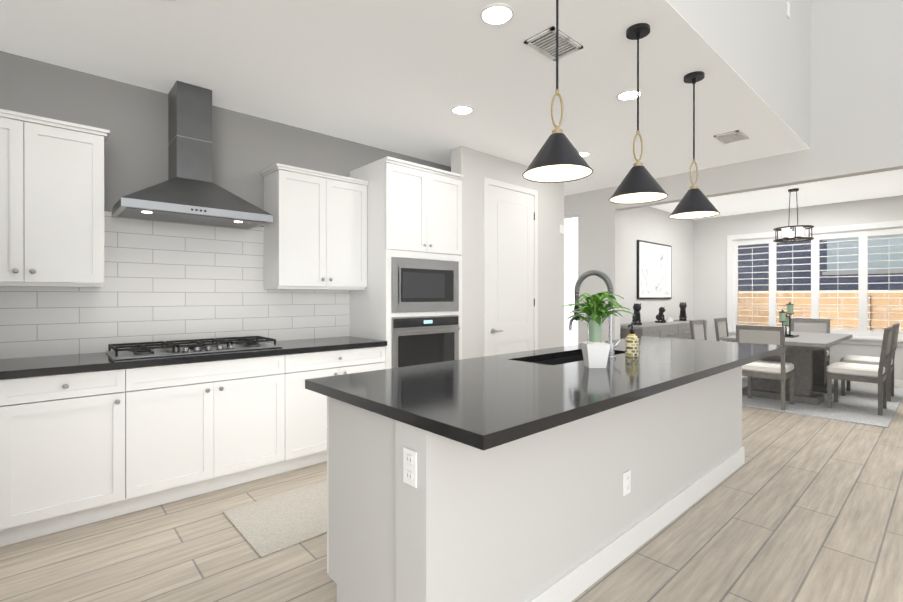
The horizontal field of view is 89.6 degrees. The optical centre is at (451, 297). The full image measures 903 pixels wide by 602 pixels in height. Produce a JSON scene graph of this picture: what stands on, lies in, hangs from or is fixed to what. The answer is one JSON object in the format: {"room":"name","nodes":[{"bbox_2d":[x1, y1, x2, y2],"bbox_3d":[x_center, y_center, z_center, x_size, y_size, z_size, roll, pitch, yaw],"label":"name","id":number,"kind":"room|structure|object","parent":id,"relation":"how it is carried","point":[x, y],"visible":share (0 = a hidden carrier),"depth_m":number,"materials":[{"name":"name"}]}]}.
{"room":"dining room and kitchen","nodes":[
{"label":"dining room and kitchen","id":0,"kind":"room"},
{"bbox_2d":[0,51,450,226],"bbox_3d":[-1.387,-0.096,4.004,5.950,2.757,0.150,0,0,-42],"label":"wall","id":1,"kind":"structure","parent":0,"point":[247,149],"depth_m":3.21,"materials":[{"name":"grey paint"}]},
{"bbox_2d":[0,109,109,287],"bbox_3d":[-2.488,-0.542,2.650,0.768,0.958,0.348,0,0,-42],"label":"upper cabinet","id":2,"kind":"object","parent":1,"relation":"attached to","point":[51,202],"visible":1,"depth_m":2.62,"materials":[{"name":"white wood"}]},
{"bbox_2d":[0,211,349,358],"bbox_3d":[-2.195,-0.096,3.164,3.325,0.960,0.010,0,0,-42],"label":"tile backsplash","id":3,"kind":"structure","parent":1,"relation":"attached to","point":[164,281],"depth_m":3.29,"materials":[{"name":"white tile"}]},
{"bbox_2d":[112,81,272,228],"bbox_3d":[-1.794,-1.004,3.185,0.900,0.933,0.484,0,0,-42],"label":"range hood","id":4,"kind":"object","parent":1,"relation":"attached to","point":[188,191],"visible":1,"depth_m":3.13,"materials":[{"name":"silver metal"}]},
{"bbox_2d":[261,163,368,289],"bbox_3d":[-1.145,-0.544,3.866,0.812,0.958,0.348,0,0,-42],"label":"upper cabinet","id":5,"kind":"object","parent":1,"relation":"attached to","point":[315,234],"visible":1,"depth_m":3.71,"materials":[{"name":"white wood"}]},
{"bbox_2d":[0,0,902,219],"bbox_3d":[1.011,-1.527,4.742,10.500,0.177,8.300,0,0,-42],"label":"ceiling","id":6,"kind":"structure","parent":0,"point":[404,77],"depth_m":2.99,"materials":[{"name":"white paint"}]},
{"bbox_2d":[451,105,473,114],"bbox_3d":[0.085,-1.469,3.571,0.178,0.012,0.178,0,0,-42],"label":"recessed light","id":7,"kind":"object","parent":6,"relation":"in","point":[462,110],"visible":1,"depth_m":3.57,"materials":[{"name":"white"}]},
{"bbox_2d":[480,3,513,25],"bbox_3d":[0.236,-1.467,2.361,0.178,0.012,0.178,0,0,-42],"label":"recessed light","id":8,"kind":"object","parent":6,"relation":"in","point":[496,14],"visible":0.98,"depth_m":2.36,"materials":[{"name":"white"}]},
{"bbox_2d":[524,26,582,60],"bbox_3d":[0.594,-1.465,2.639,0.300,0.012,0.200,0,0,-42],"label":"ceiling vent","id":9,"kind":"object","parent":6,"relation":"in","point":[543,42],"visible":0.96,"depth_m":2.63,"materials":[{"name":"grey metal"}]},
{"bbox_2d":[522,0,592,182],"bbox_3d":[0.466,-1.005,2.003,0.305,0.929,0.305,0,0,-42],"label":"pendant light","id":10,"kind":"object","parent":6,"relation":"hanging from","point":[558,158],"visible":1,"depth_m":2.00,"materials":[{"name":"black metal"},{"name":"brass"}]},
{"bbox_2d":[579,151,589,156],"bbox_3d":[1.340,-1.471,4.685,0.178,0.012,0.178,0,0,-42],"label":"recessed light","id":11,"kind":"object","parent":6,"relation":"in","point":[584,153],"visible":0.5,"depth_m":4.66,"materials":[{"name":"white"}]},
{"bbox_2d":[616,89,642,100],"bbox_3d":[1.293,-1.468,3.304,0.178,0.012,0.178,0,0,-42],"label":"recessed light","id":12,"kind":"object","parent":6,"relation":"in","point":[628,95],"visible":0.88,"depth_m":3.31,"materials":[{"name":"white"}]},
{"bbox_2d":[609,23,668,203],"bbox_3d":[1.025,-1.006,2.499,0.305,0.929,0.305,0,0,-42],"label":"pendant light","id":13,"kind":"object","parent":6,"relation":"hanging from","point":[639,184],"visible":1,"depth_m":2.48,"materials":[{"name":"black metal"},{"name":"brass"}]},
{"bbox_2d":[669,71,719,218],"bbox_3d":[1.611,-1.007,3.021,0.305,0.929,0.305,0,0,-42],"label":"pendant light","id":14,"kind":"object","parent":6,"relation":"hanging from","point":[695,203],"visible":1,"depth_m":3.00,"materials":[{"name":"black metal"},{"name":"brass"}]},
{"bbox_2d":[714,130,748,143],"bbox_3d":[2.570,-1.468,4.176,0.300,0.012,0.200,0,0,-42],"label":"ceiling vent","id":15,"kind":"object","parent":6,"relation":"in","point":[731,137],"visible":1,"depth_m":4.16,"materials":[{"name":"grey metal"}]},
{"bbox_2d":[773,188,813,241],"bbox_3d":[4.568,-1.099,6.074,0.440,0.683,0.440,0,0,-42],"label":"chandelier","id":16,"kind":"object","parent":6,"relation":"hanging from","point":[797,229],"visible":1,"depth_m":6.04,"materials":[{"name":"brown metal"}]},
{"bbox_2d":[0,380,902,601],"bbox_3d":[0.502,1.349,0.914,16.400,0.120,15.000,0,0,-42],"label":"floor","id":17,"kind":"structure","parent":0,"point":[798,508],"depth_m":2.34,"materials":[{"name":"brown wood"}]},
{"bbox_2d":[0,380,15,546],"bbox_3d":[-2.657,0.847,2.324,0.608,0.874,0.608,0,0,-42],"label":"base cabinet","id":18,"kind":"object","parent":17,"relation":"on","point":[7,387],"depth_m":2.30,"materials":[{"name":"white wood"}]},
{"bbox_2d":[16,368,139,542],"bbox_3d":[-2.278,0.847,2.667,0.649,0.874,0.608,0,0,-42],"label":"base cabinet","id":19,"kind":"object","parent":17,"relation":"on","point":[87,438],"depth_m":2.48,"materials":[{"name":"white wood"}]},
{"bbox_2d":[140,356,295,509],"bbox_3d":[-1.737,0.846,3.157,1.048,0.874,0.608,0,0,-42],"label":"base cabinet","id":20,"kind":"object","parent":17,"relation":"on","point":[214,425],"depth_m":2.94,"materials":[{"name":"white wood"}]},
{"bbox_2d":[0,336,386,379],"bbox_3d":[-1.975,0.387,2.922,3.312,0.040,0.636,0,0,-42],"label":"countertop","id":21,"kind":"structure","parent":20,"relation":"on","point":[12,368],"depth_m":2.77,"materials":[{"name":"black stone"}]},
{"bbox_2d":[106,336,282,359],"bbox_3d":[-1.755,0.338,3.152,0.990,0.056,0.480,0,0,-42],"label":"cooktop","id":22,"kind":"object","parent":21,"relation":"in","point":[162,349],"visible":1,"depth_m":3.05,"materials":[{"name":"silver metal"}]},
{"bbox_2d":[223,481,326,556],"bbox_3d":[-0.584,1.279,2.986,1.530,0.010,0.630,0,0,-42],"label":"kitchen rug","id":23,"kind":"object","parent":17,"relation":"on","point":[267,526],"visible":0.42,"depth_m":2.62,"materials":[{"name":"fabric"}]},
{"bbox_2d":[296,348,385,468],"bbox_3d":[-1.096,0.845,3.737,0.916,0.874,0.608,0,0,-42],"label":"base cabinet","id":24,"kind":"object","parent":17,"relation":"on","point":[311,406],"depth_m":3.43,"materials":[{"name":"white wood"}]},
{"bbox_2d":[350,156,463,368],"bbox_3d":[-0.405,0.050,4.317,0.882,2.460,0.674,0,0,-42],"label":"tall cabinet","id":25,"kind":"object","parent":17,"relation":"on","point":[406,304],"visible":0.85,"depth_m":4.04,"materials":[{"name":"white painted wood"},{"name":"metal knobs"}]},
{"bbox_2d":[309,352,745,601],"bbox_3d":[0.841,0.844,2.729,3.163,0.878,0.751,0,0,-42],"label":"kitchen island","id":26,"kind":"object","parent":17,"relation":"on","point":[561,474],"depth_m":1.81,"materials":[{"name":"grey paint"}]},
{"bbox_2d":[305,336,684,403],"bbox_3d":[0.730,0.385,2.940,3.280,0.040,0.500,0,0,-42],"label":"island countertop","id":27,"kind":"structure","parent":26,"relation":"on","point":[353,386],"depth_m":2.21,"materials":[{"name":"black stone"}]},
{"bbox_2d":[569,270,620,358],"bbox_3d":[0.814,0.098,2.744,0.365,0.533,0.287,0,0,-42],"label":"faucet","id":28,"kind":"object","parent":27,"relation":"on","point":[598,273],"visible":0.88,"depth_m":2.71,"materials":[{"name":"silver metal"}]},
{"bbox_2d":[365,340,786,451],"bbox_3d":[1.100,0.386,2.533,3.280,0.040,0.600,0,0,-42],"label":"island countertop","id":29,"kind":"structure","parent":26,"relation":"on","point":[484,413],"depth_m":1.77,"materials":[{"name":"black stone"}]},
{"bbox_2d":[563,291,634,367],"bbox_3d":[0.777,0.167,2.347,0.382,0.397,0.285,0,0,-42],"label":"plant","id":30,"kind":"object","parent":29,"relation":"on","point":[595,350],"visible":1,"depth_m":2.34,"materials":[{"name":"green plant"}]},
{"bbox_2d":[625,324,638,355],"bbox_3d":[1.127,0.266,2.840,0.087,0.196,0.080,0,0,-42],"label":"soap dispenser","id":31,"kind":"object","parent":29,"relation":"on","point":[631,343],"visible":1,"depth_m":2.81,"materials":[{"name":"beige"}]},
{"bbox_2d":[620,320,706,338],"bbox_3d":[3.243,0.834,6.967,2.350,0.884,0.488,0,0,-42],"label":"sideboard","id":32,"kind":"object","parent":17,"relation":"on","point":[678,329],"visible":0.27,"depth_m":6.53,"materials":[{"name":"grey wood"}]},
{"bbox_2d":[631,303,641,324],"bbox_3d":[2.624,0.237,6.444,0.120,0.310,0.230,0,0,9],"label":"figurine","id":33,"kind":"object","parent":32,"relation":"on","point":[636,319],"visible":0.98,"depth_m":6.39,"materials":[{"name":"black ceramic"}]},
{"bbox_2d":[655,307,665,322],"bbox_3d":[3.205,0.268,6.969,0.095,0.245,0.182,0,0,-25],"label":"figurine","id":34,"kind":"object","parent":32,"relation":"on","point":[660,315],"visible":1,"depth_m":6.93,"materials":[{"name":"black ceramic"}]},
{"bbox_2d":[679,302,686,320],"bbox_3d":[3.846,0.235,7.552,0.120,0.310,0.230,0,0,27],"label":"figurine","id":35,"kind":"object","parent":32,"relation":"on","point":[682,306],"visible":1,"depth_m":7.50,"materials":[{"name":"black ceramic"}]},
{"bbox_2d":[742,376,902,427],"bbox_3d":[4.472,1.272,6.222,2.690,0.011,2.360,0,0,-42],"label":"area rug","id":36,"kind":"object","parent":17,"relation":"on","point":[857,403],"visible":0.36,"depth_m":5.29,"materials":[{"name":"carpet"}]},
{"bbox_2d":[690,320,706,339],"bbox_3d":[3.649,0.797,6.274,0.470,0.937,0.523,0,0,-42],"label":"dining chair","id":37,"kind":"object","parent":36,"relation":"on","point":[698,329],"visible":0.17,"depth_m":6.43,"materials":[{"name":"grey wood"}]},
{"bbox_2d":[714,318,728,341],"bbox_3d":[4.361,0.795,6.918,0.470,0.937,0.523,0,0,-42],"label":"dining chair","id":38,"kind":"object","parent":36,"relation":"on","point":[721,328],"visible":0.31,"depth_m":7.05,"materials":[{"name":"grey wood"}]},
{"bbox_2d":[736,325,793,410],"bbox_3d":[3.718,0.798,5.390,0.523,0.937,0.470,0,0,-42],"label":"dining chair","id":39,"kind":"object","parent":36,"relation":"on","point":[782,371],"visible":0.67,"depth_m":5.23,"materials":[{"name":"grey wood"}]},
{"bbox_2d":[722,331,851,404],"bbox_3d":[4.502,0.890,6.046,1.900,0.752,1.040,0,0,-42],"label":"dining table","id":40,"kind":"object","parent":36,"relation":"on","point":[806,354],"visible":0.5,"depth_m":5.62,"materials":[{"name":"grey wood"}]},
{"bbox_2d":[779,302,798,337],"bbox_3d":[4.384,0.290,5.938,0.320,0.447,0.200,0,0,-42],"label":"centerpiece","id":41,"kind":"object","parent":40,"relation":"on","point":[784,319],"visible":0.92,"depth_m":5.90,"materials":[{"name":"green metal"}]},
{"bbox_2d":[791,318,829,372],"bbox_3d":[5.260,0.796,6.732,0.523,0.937,0.470,0,0,-42],"label":"dining chair","id":42,"kind":"object","parent":36,"relation":"on","point":[810,325],"visible":0.25,"depth_m":6.86,"materials":[{"name":"grey fabric"}]},
{"bbox_2d":[827,326,892,415],"bbox_3d":[4.644,0.799,5.174,0.470,0.937,0.523,0,0,-42],"label":"dining chair","id":43,"kind":"object","parent":36,"relation":"on","point":[866,373],"visible":1,"depth_m":5.05,"materials":[{"name":"grey wood"}]},
{"bbox_2d":[840,323,899,401],"bbox_3d":[5.356,0.798,5.819,0.470,0.937,0.523,0,0,-42],"label":"dining chair","id":44,"kind":"object","parent":36,"relation":"on","point":[870,360],"visible":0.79,"depth_m":5.70,"materials":[{"name":"white fabric"}]},
{"bbox_2d":[559,182,563,346],"bbox_3d":[0.065,-0.102,6.943,0.150,2.757,3.771,0,0,-42],"label":"wall","id":45,"kind":"structure","parent":0,"point":[561,185],"depth_m":5.56,"materials":[{"name":"white paint"}]},
{"bbox_2d":[451,146,693,358],"bbox_3d":[2.311,-0.101,6.556,6.142,2.757,0.180,0,0,-42],"label":"wall","id":46,"kind":"structure","parent":0,"point":[474,167],"depth_m":5.38,"materials":[{"name":"white paint"}]},
{"bbox_2d":[483,177,537,356],"bbox_3d":[0.673,0.030,4.907,0.880,2.498,0.063,0,0,-42],"label":"pantry door","id":47,"kind":"structure","parent":46,"relation":"in","point":[510,270],"depth_m":4.89,"materials":[{"name":"white wood"}]},
{"bbox_2d":[560,225,563,233],"bbox_3d":[1.346,-0.825,5.544,0.070,0.110,0.019,0,0,-42],"label":"light switch","id":48,"kind":"object","parent":46,"relation":"attached to","point":[561,229],"visible":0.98,"depth_m":5.53,"materials":[{"name":"white plastic"}]},
{"bbox_2d":[637,240,671,298],"bbox_3d":[3.287,-0.422,7.334,1.210,0.903,0.034,0,0,-42],"label":"framed art","id":49,"kind":"object","parent":46,"relation":"attached to","point":[654,270],"visible":1,"depth_m":7.28,"materials":[{"name":"white paper"}]},
{"bbox_2d":[564,0,902,343],"bbox_3d":[4.374,-1.717,3.739,0.150,6.000,14.000,0,0,-42],"label":"wall","id":50,"kind":"structure","parent":0,"point":[856,87],"depth_m":4.41,"materials":[{"name":"white paint"}]},
{"bbox_2d":[667,0,809,147],"bbox_3d":[0.917,-3.094,2.232,6.995,3.240,0.170,0,0,-42],"label":"wall","id":51,"kind":"structure","parent":0,"point":[761,48],"depth_m":3.48,"materials":[{"name":"white paint"}]},
{"bbox_2d":[787,2,789,18],"bbox_3d":[2.885,-2.457,3.892,0.070,0.120,0.011,0,0,-42],"label":"light switch","id":52,"kind":"object","parent":51,"relation":"attached to","point":[788,10],"visible":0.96,"depth_m":3.87,"materials":[{"name":"white"}]},
{"bbox_2d":[694,195,902,379],"bbox_3d":[6.052,-0.083,6.888,0.150,2.720,4.410,0,0,-42],"label":"wall","id":53,"kind":"structure","parent":0,"point":[710,268],"depth_m":7.73,"materials":[{"name":"white paint"}]},
{"bbox_2d":[727,220,902,346],"bbox_3d":[5.748,-0.196,7.182,0.206,1.785,2.486,0,0,-42],"label":"window shutters","id":54,"kind":"object","parent":53,"relation":"attached to","point":[862,334],"visible":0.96,"depth_m":7.13,"materials":[{"name":"white wood"}]},
{"bbox_2d":[832,379,902,387],"bbox_3d":[5.991,1.225,6.835,0.014,0.105,4.410,0,0,-42],"label":"baseboard","id":55,"kind":"structure","parent":53,"relation":"attached to","point":[898,383],"depth_m":6.46,"materials":[{"name":"white"}]},
{"label":"outside","id":56,"kind":"structure","parent":0,"visible":0},
{"bbox_3d":[16.580,1.580,18.170,30.600,0.050,45.000,0,0,-42],"label":"ground","id":57,"kind":"structure","parent":56,"visible":0},
{"bbox_2d":[738,291,902,331],"bbox_3d":[7.750,0.717,9.499,0.370,1.710,28.000,0,0,-42],"label":"fence","id":58,"kind":"object","parent":57,"relation":"on","point":[884,301],"depth_m":9.35,"materials":[{"name":"beige wood"}]},
{"bbox_2d":[738,234,902,290],"bbox_3d":[12.382,-1.294,17.736,9.400,5.700,19.000,0,0,-42],"label":"house","id":59,"kind":"structure","parent":57,"relation":"on","point":[787,275],"depth_m":13.04,"materials":[{"name":"blue"}]},
{"bbox_3d":[1.805,-0.102,7.366,0.905,2.757,1.679,0,0,-42],"label":"wall","id":60,"kind":"structure","parent":0,"visible":0},
{"bbox_2d":[564,217,577,345],"bbox_3d":[2.118,-0.074,7.635,0.020,2.700,1.600,0,0,-42],"label":"window","id":61,"kind":"structure","parent":60,"relation":"in","point":[570,254],"depth_m":7.72,"materials":[{"name":"white glass"}]}
]}

